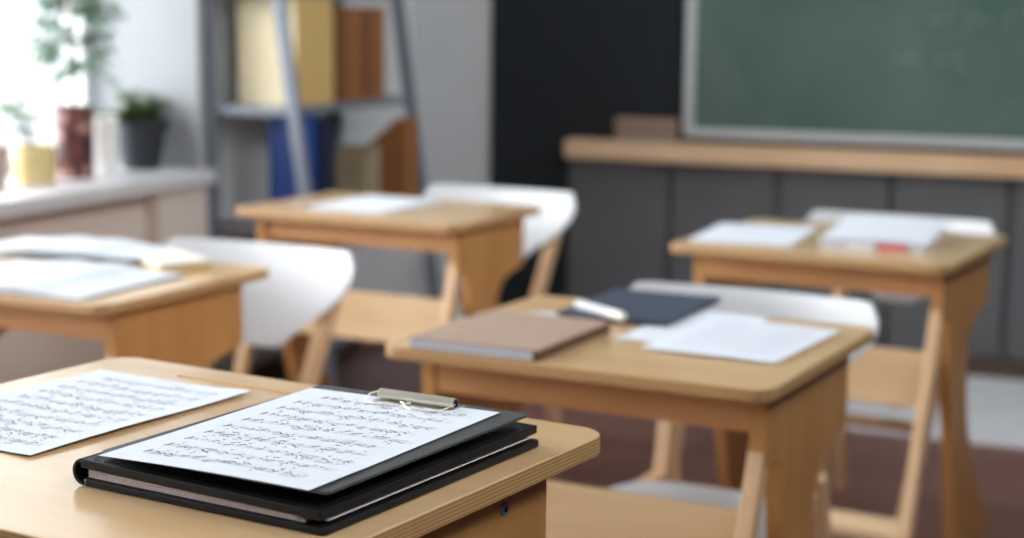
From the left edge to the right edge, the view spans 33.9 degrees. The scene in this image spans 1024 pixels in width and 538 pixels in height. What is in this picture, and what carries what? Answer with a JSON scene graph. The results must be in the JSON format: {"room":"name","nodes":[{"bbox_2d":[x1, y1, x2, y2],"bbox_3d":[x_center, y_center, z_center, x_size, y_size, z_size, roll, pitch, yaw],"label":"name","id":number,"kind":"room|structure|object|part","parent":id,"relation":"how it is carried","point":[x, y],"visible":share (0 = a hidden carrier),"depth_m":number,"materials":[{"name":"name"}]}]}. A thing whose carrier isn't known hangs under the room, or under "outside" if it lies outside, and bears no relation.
{"room":"classroom","nodes":[
{"label":"classroom","id":0,"kind":"room"},
{"bbox_2d":[42,0,202,168],"bbox_3d":[-1.203,-1.022,5.116,0.573,2.900,0.020,4,9,22],"label":"window","id":1,"kind":"structure","parent":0,"point":[158,45],"depth_m":5.13,"materials":[{"name":"white glass"}]},
{"bbox_2d":[145,186,209,368],"bbox_3d":[-1.254,0.084,5.159,0.595,0.700,0.258,4,9,22],"label":"wall pier","id":2,"kind":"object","parent":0,"point":[183,213],"depth_m":4.97,"materials":[{"name":"white paint"}]},
{"bbox_2d":[0,0,411,383],"bbox_3d":[-1.681,-0.856,4.001,0.555,2.900,5.450,4,9,22],"label":"wall","id":3,"kind":"structure","parent":0,"point":[244,138],"depth_m":5.29,"materials":[{"name":"grey paint"}]},
{"bbox_2d":[0,164,215,218],"bbox_3d":[-1.873,-0.027,3.382,0.480,0.045,3.948,4,9,22],"label":"windowsill","id":4,"kind":"structure","parent":3,"relation":"on","point":[16,200],"depth_m":4.62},
{"bbox_2d":[0,144,10,188],"bbox_3d":[-1.397,-0.273,4.488,0.120,0.115,0.120,4,9,22],"label":"flower pot","id":5,"kind":"object","parent":4,"relation":"on","point":[5,149],"visible":1,"depth_m":4.47,"materials":[{"name":"ceramic"}]},
{"bbox_2d":[0,99,56,184],"bbox_3d":[-1.356,-0.351,4.606,0.188,0.234,0.189,4,9,22],"label":"potted plant","id":6,"kind":"object","parent":4,"relation":"on","point":[32,163],"visible":1,"depth_m":4.59,"materials":[{"name":"green plant"}]},
{"bbox_3d":[-1.315,-0.289,4.632,0.120,0.105,0.120,4,9,22],"label":"pot","id":7,"kind":"part","parent":6,"relation":"part of","materials":[{"name":"yellow ceramic"}]},
{"bbox_2d":[10,0,127,178],"bbox_3d":[-1.229,-0.638,4.733,0.344,0.767,0.346,-6,11,-37],"label":"potted tree","id":8,"kind":"object","parent":4,"relation":"on","point":[74,122],"visible":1,"depth_m":4.74,"materials":[{"name":"green plant"}]},
{"bbox_3d":[-1.246,-0.363,4.789,0.112,0.205,0.112,4,9,22],"label":"pot","id":9,"kind":"part","parent":8,"relation":"part of","materials":[{"name":"ceramic"}]},
{"bbox_2d":[94,116,117,173],"bbox_3d":[-1.200,-0.363,4.926,0.096,0.165,0.096,4,9,22],"label":"planter","id":10,"kind":"object","parent":4,"relation":"on","point":[105,129],"visible":0.68,"depth_m":4.89,"materials":[{"name":"ceramic"}]},
{"bbox_2d":[94,88,176,169],"bbox_3d":[-1.150,-0.420,5.053,0.181,0.240,0.264,8,12,41],"label":"potted plant","id":11,"kind":"object","parent":4,"relation":"on","point":[141,139],"visible":0.91,"depth_m":5.03,"materials":[{"name":"green plant"}]},
{"bbox_3d":[-1.120,-0.376,5.081,0.164,0.145,0.164,4,9,22],"label":"pot","id":12,"kind":"part","parent":11,"relation":"part of","materials":[{"name":"grey ceramic"}]},
{"bbox_2d":[247,339,374,378],"bbox_3d":[-0.668,0.291,5.925,0.016,0.070,1.470,4,9,22],"label":"baseboard","id":13,"kind":"structure","parent":3,"relation":"attached to","point":[276,368],"depth_m":5.62,"materials":[{"name":"black"}]},
{"bbox_2d":[278,341,1023,537],"bbox_3d":[-0.273,0.940,2.280,4.700,0.100,8.400,4,9,22],"label":"floor","id":14,"kind":"structure","parent":0,"point":[877,463],"depth_m":4.65,"materials":[{"name":"brown wood"}]},
{"bbox_2d":[0,251,268,368],"bbox_3d":[-0.894,0.368,3.261,0.629,0.720,0.723,5,10,27],"label":"school desk","id":15,"kind":"object","parent":14,"relation":"on","point":[195,319],"visible":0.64,"depth_m":3.08,"materials":[{"name":"brown wood"}]},
{"bbox_3d":[-1.077,0.343,3.476,0.025,0.702,0.505,5,10,27],"label":"panel","id":16,"kind":"part","parent":15,"relation":"part of","materials":[{"name":"brown wood"}]},
{"bbox_2d":[0,236,179,260],"bbox_3d":[-0.888,-0.047,3.440,0.388,0.015,0.173,4,9,21],"label":"magazine","id":17,"kind":"object","parent":15,"relation":"on","point":[73,246],"visible":1,"depth_m":3.40,"materials":[{"name":"paper"}]},
{"bbox_2d":[0,259,183,300],"bbox_3d":[-0.873,0.013,3.152,0.408,0.015,0.318,4,10,24],"label":"paper","id":18,"kind":"object","parent":15,"relation":"on","point":[71,279],"visible":1,"depth_m":3.12,"materials":[{"name":"paper"}]},
{"bbox_2d":[130,250,210,271],"bbox_3d":[-0.679,-0.015,3.335,0.110,0.020,0.155,-5,11,-35],"label":"booklet","id":19,"kind":"object","parent":15,"relation":"on","point":[171,260],"visible":0.91,"depth_m":3.29,"materials":[{"name":"beige paper"}]},
{"bbox_3d":[-0.597,0.385,3.234,0.025,0.702,0.505,5,10,27],"label":"panel","id":20,"kind":"part","parent":15,"relation":"part of","materials":[{"name":"brown wood"}]},
{"bbox_2d":[166,238,354,385],"bbox_3d":[-0.626,0.346,3.397,0.478,0.744,0.625,5,10,25],"label":"chair","id":21,"kind":"object","parent":14,"relation":"on","point":[304,284],"visible":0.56,"depth_m":3.54,"materials":[{"name":"white paint"}]},
{"bbox_3d":[-0.458,0.371,3.461,0.036,0.678,0.331,7,11,35],"label":"post","id":22,"kind":"part","parent":21,"relation":"part of","materials":[{"name":"brown wood"}]},
{"bbox_2d":[0,358,599,537],"bbox_3d":[-0.342,0.578,1.545,0.629,0.837,0.739,6,10,31],"label":"school desk","id":23,"kind":"object","parent":14,"relation":"on","point":[41,496],"visible":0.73,"depth_m":1.42,"materials":[{"name":"brown wood"}]},
{"bbox_2d":[0,369,250,454],"bbox_3d":[-0.434,0.135,1.648,0.210,0.004,0.297,6,10,31],"label":"sheet music","id":24,"kind":"object","parent":23,"relation":"on","point":[42,417],"visible":1,"depth_m":1.66,"materials":[{"name":"white paper"}]},
{"bbox_2d":[72,422,538,535],"bbox_3d":[-0.169,0.158,1.457,0.262,0.023,0.320,6,10,31],"label":"binder","id":25,"kind":"object","parent":23,"relation":"on","point":[302,511],"visible":0.55,"depth_m":1.34,"materials":[{"name":"black leather"}]},
{"bbox_2d":[102,385,526,494],"bbox_3d":[-0.162,0.136,1.450,0.236,0.014,0.298,5,10,31],"label":"clipboard","id":26,"kind":"object","parent":25,"relation":"on","point":[439,403],"visible":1,"depth_m":1.46,"materials":[{"name":"black plastic"}]},
{"bbox_2d":[98,388,499,490],"bbox_3d":[-0.173,0.140,1.439,0.209,0.004,0.291,5,10,29],"label":"page","id":27,"kind":"object","parent":26,"relation":"on","point":[308,439],"visible":1,"depth_m":1.42,"materials":[{"name":"white paper"}]},
{"bbox_3d":[-0.117,0.120,1.549,0.024,0.007,0.048,-7,12,-42],"label":"wire lever","id":28,"kind":"part","parent":26,"relation":"part of","materials":[{"name":"silver metal"}]},
{"bbox_3d":[-0.086,0.123,1.549,0.084,0.002,0.028,5,10,31],"label":"plate","id":29,"kind":"part","parent":26,"relation":"part of","materials":[{"name":"silver metal"}]},
{"bbox_3d":[-0.079,0.124,1.529,0.057,0.006,0.026,5,10,31],"label":"wire lever","id":30,"kind":"part","parent":26,"relation":"part of","materials":[{"name":"silver metal"}]},
{"bbox_3d":[-0.086,0.119,1.547,0.084,0.007,0.007,5,10,31],"label":"rod","id":31,"kind":"part","parent":26,"relation":"part of","materials":[{"name":"black plastic"}]},
{"bbox_3d":[-0.047,0.598,1.498,0.025,0.818,0.516,6,10,31],"label":"panel","id":32,"kind":"part","parent":23,"relation":"part of","materials":[{"name":"brown wood"}]},
{"bbox_2d":[203,0,440,386],"bbox_3d":[-0.572,-0.482,5.430,0.452,1.754,0.820,4,9,22],"label":"ladder shelf","id":33,"kind":"object","parent":14,"relation":"on","point":[293,109],"visible":0.33,"depth_m":5.14,"materials":[{"name":"grey metal"}]},
{"bbox_3d":[-0.916,-0.442,5.147,0.036,1.750,0.030,4,9,22],"label":"post","id":34,"kind":"part","parent":33,"relation":"part of","materials":[{"name":"grey metal"}]},
{"bbox_2d":[237,0,308,105],"bbox_3d":[-0.731,-0.666,5.149,0.205,0.325,0.075,4,9,22],"label":"binder","id":35,"kind":"object","parent":33,"relation":"on","point":[260,82],"visible":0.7,"depth_m":5.12,"materials":[{"name":"beige paper"}]},
{"bbox_2d":[268,116,316,201],"bbox_3d":[-0.679,-0.317,5.215,0.130,0.315,0.070,4,9,22],"label":"binder","id":36,"kind":"object","parent":33,"relation":"on","point":[282,181],"visible":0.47,"depth_m":5.19,"materials":[{"name":"blue paper"}]},
{"bbox_3d":[-0.646,-0.422,5.037,0.284,1.754,0.030,4,9,22],"label":"post","id":37,"kind":"part","parent":33,"relation":"part of","materials":[{"name":"grey metal"}]},
{"bbox_2d":[308,0,320,104],"bbox_3d":[-0.701,-0.677,5.220,0.205,0.325,0.075,4,9,22],"label":"binder","id":38,"kind":"object","parent":33,"relation":"on","point":[314,6],"visible":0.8,"depth_m":5.18,"materials":[{"name":"beige paper"}]},
{"bbox_2d":[316,119,335,194],"bbox_3d":[-0.630,-0.319,5.280,0.131,0.300,0.082,4,9,22],"label":"binder","id":39,"kind":"object","parent":33,"relation":"on","point":[325,128],"visible":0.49,"depth_m":5.23,"materials":[{"name":"blue paper"}]},
{"bbox_2d":[321,0,332,103],"bbox_3d":[-0.671,-0.687,5.290,0.205,0.325,0.075,4,9,22],"label":"binder","id":40,"kind":"object","parent":33,"relation":"on","point":[326,5],"visible":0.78,"depth_m":5.25,"materials":[{"name":"beige paper"}]},
{"bbox_3d":[-0.612,-0.550,5.869,0.036,1.750,0.030,4,9,22],"label":"post","id":41,"kind":"part","parent":33,"relation":"part of","materials":[{"name":"grey metal"}]},
{"bbox_2d":[333,7,347,101],"bbox_3d":[-0.640,-0.689,5.383,0.220,0.300,0.070,4,9,22],"label":"book","id":42,"kind":"object","parent":33,"relation":"on","point":[340,49],"visible":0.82,"depth_m":5.33,"materials":[{"name":"brown paper"}]},
{"bbox_2d":[335,153,371,193],"bbox_3d":[-0.523,-0.291,5.522,0.120,0.175,0.045,4,9,22],"label":"book","id":43,"kind":"object","parent":33,"relation":"on","point":[353,170],"visible":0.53,"depth_m":5.50,"materials":[{"name":"beige paper"}]},
{"bbox_2d":[347,7,360,100],"bbox_3d":[-0.609,-0.700,5.458,0.220,0.300,0.088,4,9,22],"label":"book","id":44,"kind":"object","parent":33,"relation":"on","point":[353,13],"visible":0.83,"depth_m":5.42,"materials":[{"name":"brown paper"}]},
{"bbox_2d":[339,144,379,194],"bbox_3d":[-0.504,-0.312,5.577,0.130,0.200,0.045,4,9,22],"label":"book","id":45,"kind":"object","parent":33,"relation":"on","point":[374,150],"visible":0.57,"depth_m":5.54,"materials":[{"name":"beige paper"}]},
{"bbox_2d":[361,7,370,99],"bbox_3d":[-0.578,-0.711,5.532,0.220,0.300,0.070,4,9,22],"label":"book","id":46,"kind":"object","parent":33,"relation":"on","point":[365,11],"visible":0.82,"depth_m":5.49,"materials":[{"name":"brown paper"}]},
{"bbox_2d":[371,7,384,98],"bbox_3d":[-0.545,-0.722,5.610,0.220,0.300,0.095,4,9,22],"label":"book","id":47,"kind":"object","parent":33,"relation":"on","point":[377,13],"visible":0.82,"depth_m":5.57,"materials":[{"name":"brown paper"}]},
{"bbox_2d":[367,117,418,197],"bbox_3d":[-0.441,-0.375,5.713,0.226,0.285,0.100,4,9,22],"label":"magazine file","id":48,"kind":"object","parent":33,"relation":"on","point":[398,143],"visible":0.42,"depth_m":5.65,"materials":[{"name":"brown cardboard"}]},
{"bbox_3d":[-0.343,-0.530,5.759,0.284,1.754,0.030,4,9,22],"label":"post","id":49,"kind":"part","parent":33,"relation":"part of","materials":[{"name":"grey metal"}]},
{"bbox_2d":[234,192,540,385],"bbox_3d":[-0.344,0.202,4.385,0.665,0.720,0.671,5,10,28],"label":"school desk","id":50,"kind":"object","parent":14,"relation":"on","point":[483,241],"visible":0.53,"depth_m":4.24,"materials":[{"name":"brown wood"}]},
{"bbox_3d":[-0.697,0.257,4.331,0.026,0.620,0.230,5,10,28],"label":"leg","id":51,"kind":"part","parent":50,"relation":"part of","materials":[{"name":"brown wood"}]},
{"bbox_3d":[-0.544,0.175,4.604,0.025,0.702,0.468,5,10,28],"label":"panel","id":52,"kind":"part","parent":50,"relation":"part of","materials":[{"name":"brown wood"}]},
{"bbox_2d":[308,195,439,213],"bbox_3d":[-0.360,-0.169,4.404,0.220,0.007,0.302,5,10,27],"label":"paper stack","id":53,"kind":"object","parent":50,"relation":"on","point":[365,204],"visible":1,"depth_m":4.37,"materials":[{"name":"white paper"}]},
{"bbox_3d":[-0.189,0.303,4.064,0.026,0.620,0.230,5,10,28],"label":"leg","id":54,"kind":"part","parent":50,"relation":"part of","materials":[{"name":"brown wood"}]},
{"bbox_3d":[-0.036,0.222,4.337,0.025,0.702,0.468,5,10,28],"label":"panel","id":55,"kind":"part","parent":50,"relation":"part of","materials":[{"name":"brown wood"}]},
{"bbox_2d":[359,184,575,422],"bbox_3d":[-0.136,0.170,4.576,0.478,0.744,0.625,5,10,28],"label":"chair","id":56,"kind":"object","parent":14,"relation":"on","point":[557,208],"visible":0.35,"depth_m":4.69,"materials":[{"name":"white paint"}]},
{"bbox_3d":[-0.190,0.176,4.749,0.036,0.678,0.331,3,9,17],"label":"post","id":57,"kind":"part","parent":56,"relation":"part of","materials":[{"name":"brown wood"}]},
{"bbox_3d":[-0.148,0.279,4.882,0.034,0.426,0.129,5,10,28],"label":"leg","id":58,"kind":"part","parent":56,"relation":"part of","materials":[{"name":"brown wood"}]},
{"bbox_3d":[-0.193,0.148,4.463,0.356,0.022,0.380,5,10,28],"label":"seat","id":59,"kind":"part","parent":56,"relation":"part of","materials":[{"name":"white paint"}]},
{"bbox_3d":[-0.024,-0.120,4.738,0.478,0.216,0.085,5,10,28],"label":"backrest","id":60,"kind":"part","parent":56,"relation":"part of","materials":[{"name":"white paint"}]},
{"bbox_3d":[0.035,0.197,4.631,0.036,0.678,0.331,8,11,38],"label":"post","id":61,"kind":"part","parent":56,"relation":"part of","materials":[{"name":"brown wood"}]},
{"bbox_3d":[0.106,0.302,4.749,0.034,0.426,0.129,5,10,28],"label":"leg","id":62,"kind":"part","parent":56,"relation":"part of","materials":[{"name":"brown wood"}]},
{"bbox_2d":[386,296,873,537],"bbox_3d":[0.169,0.469,2.674,0.627,0.722,0.768,5,10,27],"label":"school desk","id":63,"kind":"object","parent":14,"relation":"on","point":[792,408],"depth_m":2.49,"materials":[{"name":"brown wood"}]},
{"bbox_3d":[-0.008,0.443,2.896,0.025,0.702,0.536,5,10,27],"label":"panel","id":64,"kind":"part","parent":63,"relation":"part of","materials":[{"name":"brown wood"}]},
{"bbox_2d":[410,310,610,361],"bbox_3d":[0.001,0.102,2.626,0.215,0.017,0.275,5,10,26],"label":"notebook","id":65,"kind":"object","parent":63,"relation":"on","point":[531,337],"visible":1,"depth_m":2.58,"materials":[{"name":"beige paper"}]},
{"bbox_3d":[0.042,0.077,2.843,0.125,0.001,0.034,-1,9,-12],"label":"paper strip","id":66,"kind":"part","parent":63,"relation":"part of","materials":[{"name":"beige paper"}]},
{"bbox_2d":[556,288,720,326],"bbox_3d":[0.222,0.066,2.905,0.200,0.008,0.290,5,10,24],"label":"folder","id":67,"kind":"object","parent":63,"relation":"on","point":[641,307],"visible":0.8,"depth_m":2.89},
{"bbox_2d":[574,300,626,320],"bbox_3d":[0.146,0.069,2.800,0.016,0.016,0.136,-5,10,-31],"label":"marker","id":68,"kind":"object","parent":67,"relation":"on","point":[579,304],"visible":1,"depth_m":2.79,"materials":[{"name":"plastic"}]},
{"bbox_2d":[615,311,768,341],"bbox_3d":[0.298,0.095,2.740,0.150,0.002,0.300,5,10,27],"label":"paper sheet","id":69,"kind":"object","parent":63,"relation":"on","point":[646,333],"visible":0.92,"depth_m":2.74,"materials":[{"name":"white paper"}]},
{"bbox_2d":[641,317,839,363],"bbox_3d":[0.363,0.109,2.636,0.215,0.002,0.300,5,10,29],"label":"paper sheet","id":70,"kind":"object","parent":63,"relation":"on","point":[768,342],"visible":1,"depth_m":2.62,"materials":[{"name":"white paper"}]},
{"bbox_3d":[0.295,0.573,2.334,0.026,0.620,0.264,5,10,27],"label":"leg","id":71,"kind":"part","parent":63,"relation":"part of","materials":[{"name":"brown wood"}]},
{"bbox_3d":[0.468,0.486,2.650,0.025,0.702,0.536,5,10,27],"label":"panel","id":72,"kind":"part","parent":63,"relation":"part of","materials":[{"name":"brown wood"}]},
{"bbox_2d":[608,282,879,537],"bbox_3d":[0.321,0.436,2.870,0.478,0.744,0.625,5,10,27],"label":"chair","id":73,"kind":"object","parent":14,"relation":"on","point":[664,480],"visible":0.35,"depth_m":2.99,"materials":[{"name":"white paint"}]},
{"bbox_3d":[0.172,0.412,2.887,0.030,0.034,0.442,5,10,27],"label":"seat rail","id":74,"kind":"part","parent":73,"relation":"part of","materials":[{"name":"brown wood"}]},
{"bbox_3d":[0.266,0.442,3.043,0.036,0.678,0.331,3,9,17],"label":"post","id":75,"kind":"part","parent":73,"relation":"part of","materials":[{"name":"brown wood"}]},
{"bbox_3d":[0.307,0.546,3.176,0.034,0.426,0.129,5,10,27],"label":"leg","id":76,"kind":"part","parent":73,"relation":"part of","materials":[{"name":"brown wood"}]},
{"bbox_3d":[0.264,0.414,2.757,0.356,0.022,0.380,5,10,27],"label":"seat","id":77,"kind":"part","parent":73,"relation":"part of","materials":[{"name":"white paint"}]},
{"bbox_3d":[0.432,0.146,3.033,0.478,0.216,0.085,5,10,27],"label":"backrest","id":78,"kind":"part","parent":73,"relation":"part of","materials":[{"name":"white paint"}]},
{"bbox_3d":[0.422,0.435,2.757,0.030,0.034,0.442,5,10,27],"label":"seat rail","id":79,"kind":"part","parent":73,"relation":"part of","materials":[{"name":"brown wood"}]},
{"bbox_3d":[0.492,0.463,2.926,0.036,0.678,0.331,7,11,38],"label":"post","id":80,"kind":"part","parent":73,"relation":"part of","materials":[{"name":"brown wood"}]},
{"bbox_3d":[0.562,0.569,3.044,0.034,0.426,0.129,5,10,27],"label":"leg","id":81,"kind":"part","parent":73,"relation":"part of","materials":[{"name":"brown wood"}]},
{"bbox_2d":[671,219,1006,537],"bbox_3d":[0.722,0.297,3.836,0.628,0.720,0.794,5,10,28],"label":"school desk","id":82,"kind":"object","parent":14,"relation":"on","point":[954,271],"visible":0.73,"depth_m":3.64,"materials":[{"name":"brown wood"}]},
{"bbox_3d":[0.365,0.358,3.743,0.026,0.620,0.272,5,10,28],"label":"leg","id":83,"kind":"part","parent":82,"relation":"part of","materials":[{"name":"brown wood"}]},
{"bbox_3d":[0.550,0.269,4.065,0.025,0.702,0.554,5,10,28],"label":"panel","id":84,"kind":"part","parent":82,"relation":"part of","materials":[{"name":"brown wood"}]},
{"bbox_2d":[690,223,816,245],"bbox_3d":[0.565,-0.082,3.899,0.235,0.006,0.308,4,9,19],"label":"paper stack","id":85,"kind":"object","parent":82,"relation":"on","point":[722,232],"visible":1,"depth_m":3.87,"materials":[{"name":"white paper"}]},
{"bbox_2d":[818,215,947,251],"bbox_3d":[0.847,-0.083,3.820,0.235,0.038,0.316,4,9,22],"label":"booklet","id":86,"kind":"object","parent":82,"relation":"on","point":[895,233],"visible":1,"depth_m":3.78,"materials":[{"name":"white paper"}]},
{"bbox_3d":[0.837,0.402,3.487,0.026,0.620,0.272,5,10,28],"label":"leg","id":87,"kind":"part","parent":82,"relation":"part of","materials":[{"name":"brown wood"}]},
{"bbox_3d":[1.022,0.314,3.810,0.025,0.702,0.554,5,10,28],"label":"panel","id":88,"kind":"part","parent":82,"relation":"part of","materials":[{"name":"brown wood"}]},
{"bbox_2d":[805,210,995,518],"bbox_3d":[0.853,0.264,4.029,0.478,0.744,0.625,5,10,28],"label":"chair","id":89,"kind":"object","parent":14,"relation":"on","point":[836,454],"visible":0.28,"depth_m":4.14,"materials":[{"name":"white paint"}]},
{"bbox_3d":[0.801,0.270,4.203,0.036,0.678,0.331,3,9,18],"label":"post","id":90,"kind":"part","parent":89,"relation":"part of","materials":[{"name":"brown wood"}]},
{"bbox_3d":[0.844,0.373,4.335,0.034,0.426,0.129,5,10,28],"label":"leg","id":91,"kind":"part","parent":89,"relation":"part of","materials":[{"name":"brown wood"}]},
{"bbox_3d":[0.967,-0.026,4.190,0.478,0.216,0.085,5,10,28],"label":"backrest","id":92,"kind":"part","parent":89,"relation":"part of","materials":[{"name":"white paint"}]},
{"bbox_3d":[0.952,0.263,3.914,0.030,0.034,0.442,5,10,28],"label":"seat rail","id":93,"kind":"part","parent":89,"relation":"part of","materials":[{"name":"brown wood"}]},
{"bbox_3d":[1.024,0.291,4.082,0.036,0.678,0.331,8,11,39],"label":"post","id":94,"kind":"part","parent":89,"relation":"part of","materials":[{"name":"brown wood"}]},
{"bbox_2d":[847,375,1023,448],"bbox_3d":[1.389,0.430,5.349,2.979,0.012,0.920,4,9,22],"label":"floor strip","id":95,"kind":"object","parent":14,"relation":"on","point":[995,406],"visible":0.08,"depth_m":5.21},
{"bbox_2d":[412,0,1023,361],"bbox_3d":[1.312,-1.099,5.787,4.700,2.900,0.222,4,9,22],"label":"wall","id":96,"kind":"structure","parent":0,"point":[561,70],"depth_m":6.26,"materials":[{"name":"grey paint"}]},
{"bbox_2d":[569,158,667,298],"bbox_3d":[0.390,-0.097,6.202,0.374,0.625,0.022,4,9,22],"label":"wall panel","id":97,"kind":"object","parent":96,"relation":"attached to","point":[618,224],"visible":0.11,"depth_m":6.18,"materials":[{"name":"grey paint"}]},
{"bbox_2d":[671,163,775,290],"bbox_3d":[0.757,-0.070,6.051,0.374,0.625,0.022,4,9,22],"label":"wall panel","id":98,"kind":"object","parent":96,"relation":"attached to","point":[705,196],"depth_m":6.03,"materials":[{"name":"grey paint"}]},
{"bbox_2d":[564,138,1023,178],"bbox_3d":[1.563,-0.347,5.628,2.935,0.068,0.100,4,9,22],"label":"wall ledge","id":99,"kind":"object","parent":96,"relation":"attached to","point":[914,162],"visible":1,"depth_m":5.81,"materials":[{"name":"brown wood"}]},
{"bbox_2d":[614,117,678,142],"bbox_3d":[0.484,-0.500,6.045,0.230,0.085,0.064,4,9,22],"label":"eraser","id":100,"kind":"object","parent":99,"relation":"on","point":[629,129],"visible":1,"depth_m":6.02,"materials":[{"name":"fabric"}]},
{"bbox_2d":[778,168,889,346],"bbox_3d":[1.124,-0.043,5.901,0.374,0.625,0.022,4,9,22],"label":"wall panel","id":101,"kind":"object","parent":96,"relation":"attached to","point":[804,191],"visible":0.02,"depth_m":5.87,"materials":[{"name":"grey paint"}]},
{"bbox_2d":[683,0,1023,149],"bbox_3d":[1.742,-1.011,5.490,2.420,1.250,0.032,4,9,22],"label":"chalkboard","id":102,"kind":"object","parent":96,"relation":"attached to","point":[928,73],"visible":1,"depth_m":5.77,"materials":[{"name":"metal"}]},
{"bbox_2d":[889,173,1008,358],"bbox_3d":[1.491,-0.016,5.751,0.374,0.625,0.022,4,9,22],"label":"wall panel","id":103,"kind":"object","parent":96,"relation":"attached to","point":[976,198],"visible":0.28,"depth_m":5.72,"materials":[{"name":"grey paint"}]},
{"bbox_2d":[967,357,1023,379],"bbox_3d":[1.426,0.328,5.823,3.275,0.070,0.032,4,9,22],"label":"baseboard","id":104,"kind":"structure","parent":96,"relation":"attached to","point":[982,367],"depth_m":5.72,"materials":[{"name":"brown wood"}]},
{"bbox_2d":[1006,178,1023,360],"bbox_3d":[1.858,0.011,5.601,0.374,0.625,0.022,4,9,22],"label":"wall panel","id":105,"kind":"object","parent":96,"relation":"attached to","point":[1015,342],"visible":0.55,"depth_m":5.66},
{"bbox_3d":[-1.934,-1.964,3.126,0.600,0.450,3.960,4,9,22],"label":"lintel","id":106,"kind":"object","parent":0,"visible":0},
{"bbox_2d":[7,0,91,173],"bbox_3d":[-1.569,-1.088,4.549,0.096,1.705,1.320,4,9,22],"label":"window","id":107,"kind":"structure","parent":106,"relation":"attached to","point":[84,86],"depth_m":5.19,"materials":[{"name":"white glass"}]}
]}

